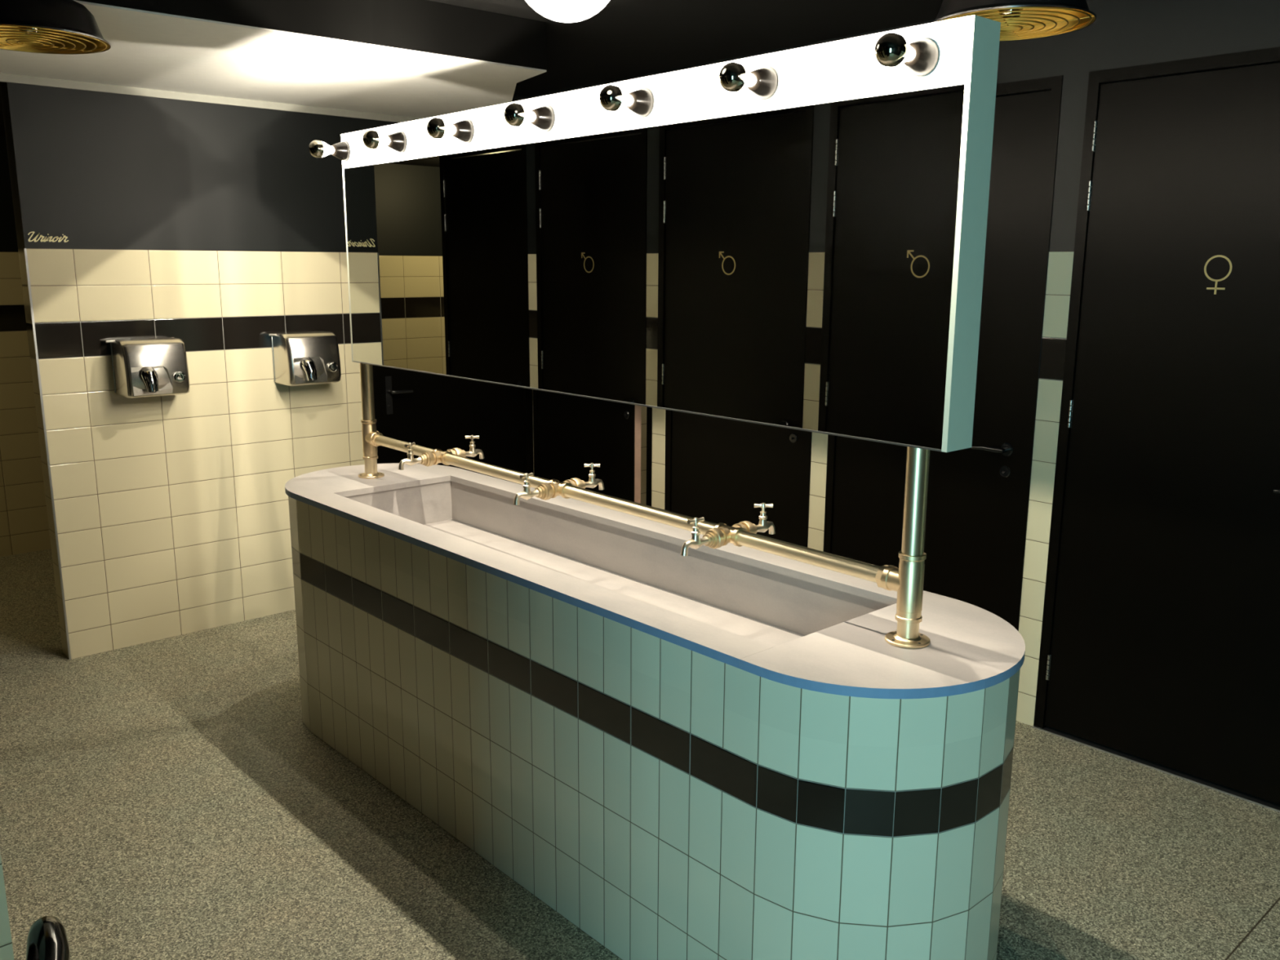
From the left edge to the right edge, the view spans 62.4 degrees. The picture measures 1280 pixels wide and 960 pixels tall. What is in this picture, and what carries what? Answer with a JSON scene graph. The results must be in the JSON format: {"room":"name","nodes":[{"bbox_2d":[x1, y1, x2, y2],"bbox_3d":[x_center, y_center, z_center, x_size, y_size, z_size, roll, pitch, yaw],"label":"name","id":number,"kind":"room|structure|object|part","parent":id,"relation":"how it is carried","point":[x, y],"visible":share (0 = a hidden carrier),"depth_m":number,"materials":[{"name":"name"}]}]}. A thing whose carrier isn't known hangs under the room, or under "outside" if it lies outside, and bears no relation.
{"room":"public restroom","nodes":[
{"label":"public restroom","id":0,"kind":"room"},
{"bbox_2d":[0,81,5,135],"bbox_3d":[-2.994,-1.783,5.100,4.536,0.040,2.075,-10,15,-41],"label":"ceiling","id":1,"kind":"structure","parent":0,"point":[2,121],"depth_m":5.30,"materials":[{"name":"black paint"}]},
{"bbox_2d":[0,851,13,959],"bbox_3d":[-2.368,-0.205,2.994,0.100,2.619,3.737,-10,15,-41],"label":"wall","id":2,"kind":"structure","parent":0,"point":[6,942],"depth_m":1.81,"materials":[{"name":"tile"}]},
{"bbox_2d":[0,135,51,556],"bbox_3d":[-4.099,-0.789,5.800,5.756,2.620,0.120,-10,15,-41],"label":"wall","id":3,"kind":"structure","parent":0,"point":[24,519],"depth_m":6.21,"materials":[{"name":"tile"}]},
{"bbox_2d":[0,0,546,118],"bbox_3d":[-2.027,-1.481,3.579,3.890,0.006,1.519,-10,15,-41],"label":"ceiling panel","id":4,"kind":"object","parent":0,"point":[148,50],"visible":0.85,"depth_m":4.02,"materials":[{"name":"white paint"}]},
{"bbox_2d":[0,82,646,658],"bbox_3d":[-1.127,-0.749,5.678,3.804,2.620,0.143,-10,15,-41],"label":"wall","id":5,"kind":"structure","parent":0,"point":[216,228],"depth_m":4.78,"materials":[{"name":"tile"}]},
{"bbox_2d":[23,248,71,659],"bbox_3d":[-2.508,-0.076,4.477,0.008,1.770,0.008,-10,15,-41],"label":"trim","id":6,"kind":"structure","parent":5,"relation":"attached to","point":[24,249],"depth_m":4.46,"materials":[{"name":"metal"}]},
{"bbox_2d":[27,231,68,242],"bbox_3d":[-2.435,-1.000,4.347,0.151,0.042,0.002,-10,15,-41],"label":"lettering","id":7,"kind":"object","parent":5,"relation":"attached to","point":[37,236],"visible":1,"depth_m":4.34},
{"bbox_2d":[102,337,190,398],"bbox_3d":[-2.120,-0.486,4.577,0.297,0.245,0.249,-10,15,-41],"label":"dryer","id":8,"kind":"object","parent":5,"relation":"attached to","point":[144,367],"visible":1,"depth_m":4.53,"materials":[{"name":"metal"}]},
{"bbox_2d":[0,72,422,122],"bbox_3d":[-2.533,-1.578,4.130,3.890,0.031,0.011,-10,15,-41],"label":"crown molding","id":9,"kind":"structure","parent":5,"relation":"attached to","point":[6,77],"depth_m":4.63,"materials":[{"name":"grey paint"}]},
{"bbox_2d":[265,331,341,386],"bbox_3d":[-1.589,-0.580,5.048,0.297,0.245,0.249,-10,15,-41],"label":"dryer","id":10,"kind":"object","parent":5,"relation":"attached to","point":[305,357],"visible":1,"depth_m":5.00,"materials":[{"name":"metal"}]},
{"bbox_3d":[-1.657,-0.600,5.121,0.297,0.229,0.045,-10,15,-41],"label":"plate","id":11,"kind":"part","parent":10,"relation":"part of","materials":[{"name":"metal"}]},
{"bbox_2d":[372,364,533,488],"bbox_3d":[-1.028,-0.533,5.798,1.021,2.150,0.164,-10,15,-41],"label":"door","id":12,"kind":"structure","parent":5,"relation":"in","point":[427,410],"depth_m":5.81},
{"bbox_3d":[-1.259,-0.445,5.535,0.130,0.200,0.065,-10,15,-41],"label":"handle","id":13,"kind":"part","parent":12,"relation":"part of","materials":[{"name":"black metal"}]},
{"bbox_2d":[0,548,1279,959],"bbox_3d":[-0.737,1.106,3.408,7.500,0.100,8.800,-10,15,-41],"label":"floor","id":14,"kind":"structure","parent":0,"point":[172,797],"depth_m":3.23,"materials":[{"name":"stone"}]},
{"bbox_2d":[26,915,70,959],"bbox_3d":[-0.481,0.519,0.769,0.126,2.090,0.860,-6,13,-29],"label":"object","id":15,"kind":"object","parent":14,"relation":"on","point":[47,939],"depth_m":1.08,"materials":[{"name":"silver metal"}]},
{"bbox_2d":[284,462,1025,959],"bbox_3d":[-0.238,0.616,3.284,0.700,0.914,2.900,-10,15,-41],"label":"sink counter","id":16,"kind":"object","parent":14,"relation":"on","point":[726,752],"visible":0.94,"depth_m":2.59,"materials":[{"name":"tile"}]},
{"bbox_2d":[358,363,930,648],"bbox_3d":[-0.223,-0.045,3.143,0.097,0.438,2.510,-10,15,-41],"label":"pipe","id":17,"kind":"object","parent":16,"relation":"on","point":[908,580],"visible":0.95,"depth_m":2.49,"materials":[{"name":"gold metal"}]},
{"bbox_3d":[-1.032,-0.232,4.019,0.047,0.432,0.047,-10,15,-41],"label":"post","id":18,"kind":"part","parent":17,"relation":"part of","materials":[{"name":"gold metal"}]},
{"bbox_2d":[398,442,434,470],"bbox_3d":[-0.764,-0.085,3.581,0.124,0.090,0.051,-10,15,-41],"label":"water tap","id":19,"kind":"object","parent":17,"relation":"attached to","point":[427,459],"visible":1,"depth_m":3.58,"materials":[{"name":"gold metal"}]},
{"bbox_3d":[-0.779,-0.056,3.573,0.085,0.036,0.027,-10,15,-41],"label":"spout","id":20,"kind":"part","parent":19,"relation":"part of","materials":[{"name":"gold metal"}]},
{"bbox_3d":[-0.776,-0.120,3.563,0.013,0.014,0.048,5,12,21],"label":"handle","id":21,"kind":"part","parent":19,"relation":"part of","materials":[{"name":"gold metal"}]},
{"bbox_2d":[452,435,484,458],"bbox_3d":[-0.603,-0.113,3.723,0.124,0.090,0.051,-10,15,-41],"label":"water tap","id":22,"kind":"object","parent":17,"relation":"attached to","point":[473,452],"visible":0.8,"depth_m":3.72,"materials":[{"name":"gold metal"}]},
{"bbox_3d":[-0.592,-0.152,3.726,0.048,0.014,0.013,0,12,0],"label":"handle","id":23,"kind":"part","parent":22,"relation":"part of","materials":[{"name":"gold metal"}]},
{"bbox_3d":[-0.589,-0.090,3.741,0.085,0.036,0.027,-10,15,-41],"label":"spout","id":24,"kind":"part","parent":22,"relation":"part of","materials":[{"name":"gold metal"}]},
{"bbox_2d":[513,472,552,505],"bbox_3d":[-0.320,0.022,3.100,0.124,0.090,0.051,-10,15,-41],"label":"water tap","id":25,"kind":"object","parent":17,"relation":"attached to","point":[544,491],"visible":1,"depth_m":3.10,"materials":[{"name":"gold metal"}]},
{"bbox_3d":[-0.334,0.050,3.093,0.085,0.036,0.027,-10,15,-41],"label":"spout","id":26,"kind":"part","parent":25,"relation":"part of","materials":[{"name":"gold metal"}]},
{"bbox_3d":[-0.331,-0.013,3.083,0.013,0.014,0.048,9,14,35],"label":"handle","id":27,"kind":"part","parent":25,"relation":"part of","materials":[{"name":"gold metal"}]},
{"bbox_2d":[569,462,604,489],"bbox_3d":[-0.159,-0.007,3.243,0.124,0.090,0.051,-10,15,-41],"label":"water tap","id":28,"kind":"object","parent":17,"relation":"attached to","point":[593,482],"visible":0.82,"depth_m":3.24,"materials":[{"name":"gold metal"}]},
{"bbox_3d":[-0.147,-0.046,3.246,0.048,0.014,0.013,0,12,0],"label":"handle","id":29,"kind":"part","parent":28,"relation":"part of","materials":[{"name":"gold metal"}]},
{"bbox_3d":[-0.144,0.016,3.261,0.085,0.036,0.027,-10,15,-41],"label":"spout","id":30,"kind":"part","parent":28,"relation":"part of","materials":[{"name":"gold metal"}]},
{"bbox_3d":[-0.224,0.030,3.159,0.037,0.057,2.353,-10,15,-41],"label":"water rail","id":31,"kind":"part","parent":17,"relation":"part of","materials":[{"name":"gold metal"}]},
{"bbox_2d":[330,14,1000,452],"bbox_3d":[-0.200,-0.659,2.999,0.196,0.821,2.560,-10,15,-41],"label":"mirror","id":32,"kind":"object","parent":17,"relation":"on","point":[802,246],"visible":0.96,"depth_m":2.51,"materials":[{"name":"mirror"}]},
{"bbox_2d":[308,140,324,157],"bbox_3d":[-1.132,-1.174,3.747,0.087,0.059,0.059,-10,15,-41],"label":"light bulb","id":33,"kind":"object","parent":32,"relation":"attached to","point":[316,148],"visible":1,"depth_m":3.72,"materials":[{"name":"silver glass"}]},
{"bbox_2d":[330,141,350,160],"bbox_3d":[-1.080,-1.183,3.792,0.051,0.069,0.069,-10,15,-41],"label":"socket","id":34,"kind":"object","parent":32,"relation":"attached to","point":[340,150],"depth_m":3.78,"materials":[{"name":"silver metal"}]},
{"bbox_3d":[-1.047,-0.854,3.931,0.092,0.821,0.012,-10,15,-41],"label":"panel","id":35,"kind":"part","parent":32,"relation":"part of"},
{"bbox_2d":[362,129,379,148],"bbox_3d":[-0.864,-1.112,3.452,0.087,0.059,0.059,-10,15,-41],"label":"light bulb","id":36,"kind":"object","parent":32,"relation":"attached to","point":[371,139],"visible":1,"depth_m":3.42,"materials":[{"name":"silver glass"}]},
{"bbox_2d":[385,131,406,152],"bbox_3d":[-0.812,-1.121,3.497,0.051,0.069,0.069,-10,15,-41],"label":"socket","id":37,"kind":"object","parent":32,"relation":"attached to","point":[397,141],"depth_m":3.48,"materials":[{"name":"silver metal"}]},
{"bbox_2d":[426,117,444,138],"bbox_3d":[-0.596,-1.050,3.157,0.087,0.059,0.059,-10,15,-41],"label":"light bulb","id":38,"kind":"object","parent":32,"relation":"attached to","point":[435,126],"visible":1,"depth_m":3.13,"materials":[{"name":"silver glass"}]},
{"bbox_2d":[450,119,473,142],"bbox_3d":[-0.544,-1.059,3.202,0.051,0.069,0.069,-10,15,-41],"label":"socket","id":39,"kind":"object","parent":32,"relation":"attached to","point":[463,130],"depth_m":3.19,"materials":[{"name":"silver metal"}]},
{"bbox_2d":[503,102,524,126],"bbox_3d":[-0.327,-0.988,2.862,0.087,0.059,0.059,-10,15,-41],"label":"light bulb","id":40,"kind":"object","parent":32,"relation":"attached to","point":[514,113],"visible":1,"depth_m":2.83,"materials":[{"name":"silver glass"}]},
{"bbox_2d":[528,105,554,131],"bbox_3d":[-0.276,-0.997,2.907,0.051,0.069,0.069,-10,15,-41],"label":"socket","id":41,"kind":"object","parent":32,"relation":"attached to","point":[542,117],"depth_m":2.89,"materials":[{"name":"silver metal"}]},
{"bbox_2d":[599,84,622,111],"bbox_3d":[-0.059,-0.927,2.567,0.087,0.059,0.059,-10,15,-41],"label":"light bulb","id":42,"kind":"object","parent":32,"relation":"attached to","point":[611,97],"visible":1,"depth_m":2.54,"materials":[{"name":"silver glass"}]},
{"bbox_2d":[624,88,653,117],"bbox_3d":[-0.007,-0.936,2.612,0.051,0.069,0.069,-10,15,-41],"label":"socket","id":43,"kind":"object","parent":32,"relation":"attached to","point":[640,101],"depth_m":2.60,"materials":[{"name":"silver metal"}]},
{"bbox_2d":[719,62,746,92],"bbox_3d":[0.209,-0.865,2.272,0.087,0.059,0.059,-10,15,-41],"label":"light bulb","id":44,"kind":"object","parent":32,"relation":"attached to","point":[732,76],"visible":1,"depth_m":2.24,"materials":[{"name":"silver glass"}]},
{"bbox_2d":[745,66,777,99],"bbox_3d":[0.261,-0.874,2.317,0.051,0.069,0.069,-10,15,-41],"label":"socket","id":45,"kind":"object","parent":32,"relation":"attached to","point":[762,82],"depth_m":2.31,"materials":[{"name":"silver metal"}]},
{"bbox_2d":[874,32,907,66],"bbox_3d":[0.477,-0.803,1.977,0.087,0.059,0.059,-10,15,-41],"label":"light bulb","id":46,"kind":"object","parent":32,"relation":"attached to","point":[891,49],"visible":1,"depth_m":1.95,"materials":[{"name":"silver glass"}]},
{"bbox_2d":[902,38,938,75],"bbox_3d":[0.529,-0.812,2.022,0.051,0.069,0.069,-10,15,-41],"label":"socket","id":47,"kind":"object","parent":32,"relation":"attached to","point":[922,58],"depth_m":2.01,"materials":[{"name":"silver metal"}]},
{"bbox_3d":[0.647,-0.464,2.068,0.092,0.821,0.012,-10,15,-41],"label":"panel","id":48,"kind":"part","parent":32,"relation":"part of","materials":[{"name":"white"}]},
{"bbox_2d":[680,516,724,555],"bbox_3d":[0.148,0.133,2.596,0.124,0.090,0.051,-10,15,-41],"label":"water tap","id":49,"kind":"object","parent":17,"relation":"attached to","point":[713,538],"visible":1,"depth_m":2.59,"materials":[{"name":"gold metal"}]},
{"bbox_3d":[0.133,0.162,2.588,0.085,0.036,0.027,-10,15,-41],"label":"spout","id":50,"kind":"part","parent":49,"relation":"part of","materials":[{"name":"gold metal"}]},
{"bbox_3d":[0.136,0.098,2.578,0.048,0.014,0.013,-9,15,-39],"label":"handle","id":51,"kind":"part","parent":49,"relation":"part of","materials":[{"name":"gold metal"}]},
{"bbox_2d":[738,502,775,534],"bbox_3d":[0.309,0.105,2.738,0.124,0.090,0.051,-10,15,-41],"label":"water tap","id":52,"kind":"object","parent":17,"relation":"attached to","point":[763,526],"visible":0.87,"depth_m":2.74,"materials":[{"name":"gold metal"}]},
{"bbox_3d":[0.320,0.066,2.741,0.048,0.014,0.013,0,12,0],"label":"handle","id":53,"kind":"part","parent":52,"relation":"part of","materials":[{"name":"gold metal"}]},
{"bbox_3d":[0.323,0.128,2.756,0.085,0.036,0.027,-10,15,-41],"label":"spout","id":54,"kind":"part","parent":52,"relation":"part of","materials":[{"name":"gold metal"}]},
{"bbox_3d":[0.586,0.135,2.267,0.047,0.432,0.047,-10,15,-41],"label":"post","id":55,"kind":"part","parent":17,"relation":"part of","materials":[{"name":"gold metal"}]},
{"bbox_2d":[1031,725,1279,812],"bbox_3d":[1.132,0.848,4.449,0.062,0.006,5.193,-10,15,-41],"label":"threshold","id":56,"kind":"object","parent":14,"relation":"on","point":[1205,783],"visible":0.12,"depth_m":3.67,"materials":[{"name":"metal"}]},
{"bbox_2d":[426,0,942,96],"bbox_3d":[-0.724,-1.559,2.862,7.500,0.100,8.800,-10,15,-41],"label":"ceiling","id":57,"kind":"structure","parent":0,"point":[626,38],"depth_m":4.13,"materials":[{"name":"black paint"}]},
{"bbox_2d":[0,0,111,54],"bbox_3d":[-1.678,-1.355,2.877,0.402,0.314,0.402,-10,15,-41],"label":"dome lamp","id":58,"kind":"object","parent":57,"relation":"hanging from","point":[68,27],"visible":1,"depth_m":2.84,"materials":[{"name":"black metal"}]},
{"bbox_3d":[-1.679,-1.270,2.894,0.060,0.094,0.060,-10,15,-41],"label":"bulb","id":59,"kind":"part","parent":58,"relation":"part of","materials":[{"name":"clear glass"}]},
{"bbox_2d":[75,0,546,70],"bbox_3d":[-2.026,-1.569,3.561,3.890,0.172,1.519,-10,15,-41],"label":"ceiling beam","id":60,"kind":"structure","parent":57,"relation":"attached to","point":[420,25],"depth_m":3.62,"materials":[{"name":"black paint"}]},
{"bbox_2d":[524,0,609,22],"bbox_3d":[-0.157,-1.183,2.252,0.236,0.385,0.236,-10,15,-41],"label":"globe lamp","id":61,"kind":"object","parent":57,"relation":"hanging from","point":[558,11],"visible":1,"depth_m":2.25,"materials":[{"name":"white glass"}]},
{"bbox_2d":[932,0,1096,41],"bbox_3d":[0.936,-1.294,2.639,0.402,0.314,0.402,-10,15,-41],"label":"dome lamp","id":62,"kind":"object","parent":57,"relation":"hanging from","point":[1020,20],"visible":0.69,"depth_m":2.62,"materials":[{"name":"gold metal"}]},
{"bbox_3d":[0.935,-1.209,2.657,0.060,0.094,0.060,-10,15,-41],"label":"bulb","id":63,"kind":"part","parent":62,"relation":"part of","materials":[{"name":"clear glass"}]},
{"bbox_2d":[528,0,1279,726],"bbox_3d":[1.544,-0.350,3.793,0.100,2.619,6.341,-10,15,-41],"label":"wall","id":64,"kind":"structure","parent":0,"point":[1123,33],"depth_m":3.68,"materials":[{"name":"tile"}]},
{"bbox_2d":[537,390,640,503],"bbox_3d":[-0.318,-0.602,5.692,0.102,2.297,0.948,-8,14,-36],"label":"door","id":65,"kind":"structure","parent":64,"relation":"in","point":[575,432],"depth_m":5.71,"materials":[{"name":"black wood"}]},
{"bbox_3d":[-0.117,-0.382,5.429,0.062,0.133,0.142,-8,14,-36],"label":"handle","id":66,"kind":"part","parent":65,"relation":"part of","materials":[{"name":"metal"}]},
{"bbox_2d":[533,389,652,506],"bbox_3d":[-0.241,-0.626,5.748,0.104,2.359,1.015,-10,15,-41],"label":"door frame","id":67,"kind":"structure","parent":64,"relation":"attached to","point":[649,410],"depth_m":5.49,"materials":[{"name":"black wood"}]},
{"bbox_2d":[671,410,804,545],"bbox_3d":[0.435,-0.444,4.938,0.102,2.297,0.860,-10,15,-41],"label":"door","id":68,"kind":"structure","parent":64,"relation":"in","point":[722,468],"depth_m":5.01,"materials":[{"name":"metal"}]},
{"bbox_3d":[0.634,-0.234,4.724,0.062,0.133,0.142,-10,15,-41],"label":"handle","id":69,"kind":"part","parent":68,"relation":"part of","materials":[{"name":"silver metal"}]},
{"bbox_2d":[664,409,812,546],"bbox_3d":[0.479,-0.463,4.968,0.104,2.359,0.929,-10,15,-41],"label":"door frame","id":70,"kind":"structure","parent":64,"relation":"attached to","point":[808,435],"depth_m":4.74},
{"bbox_2d":[831,90,1051,622],"bbox_3d":[1.121,-0.288,4.195,0.102,2.297,0.866,-10,15,-41],"label":"door","id":71,"kind":"structure","parent":64,"relation":"in","point":[973,492],"depth_m":4.01,"materials":[{"name":"wood"}]},
{"bbox_3d":[1.323,-0.078,3.980,0.062,0.133,0.142,-10,15,-41],"label":"handle","id":72,"kind":"part","parent":71,"relation":"part of","materials":[{"name":"silver metal"}]},
{"bbox_2d":[822,75,1063,631],"bbox_3d":[1.166,-0.307,4.225,0.104,2.359,0.935,-10,15,-41],"label":"door frame","id":73,"kind":"structure","parent":64,"relation":"attached to","point":[1055,84],"depth_m":3.82,"materials":[{"name":"black wood"}]},
{"bbox_2d":[1033,46,1279,728],"bbox_3d":[1.858,-0.151,3.476,0.104,2.359,0.943,-10,15,-41],"label":"door frame","id":74,"kind":"structure","parent":64,"relation":"attached to","point":[1267,55],"depth_m":3.67,"materials":[{"name":"black wood"}]},
{"bbox_2d":[1044,62,1279,804],"bbox_3d":[1.814,-0.131,3.446,0.102,2.297,0.874,-10,15,-41],"label":"door","id":75,"kind":"structure","parent":64,"relation":"in","point":[1166,642],"depth_m":3.49,"materials":[{"name":"wood"}]},
{"bbox_3d":[2.017,0.080,3.228,0.062,0.133,0.142,-10,15,-41],"label":"handle","id":76,"kind":"part","parent":75,"relation":"part of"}
]}

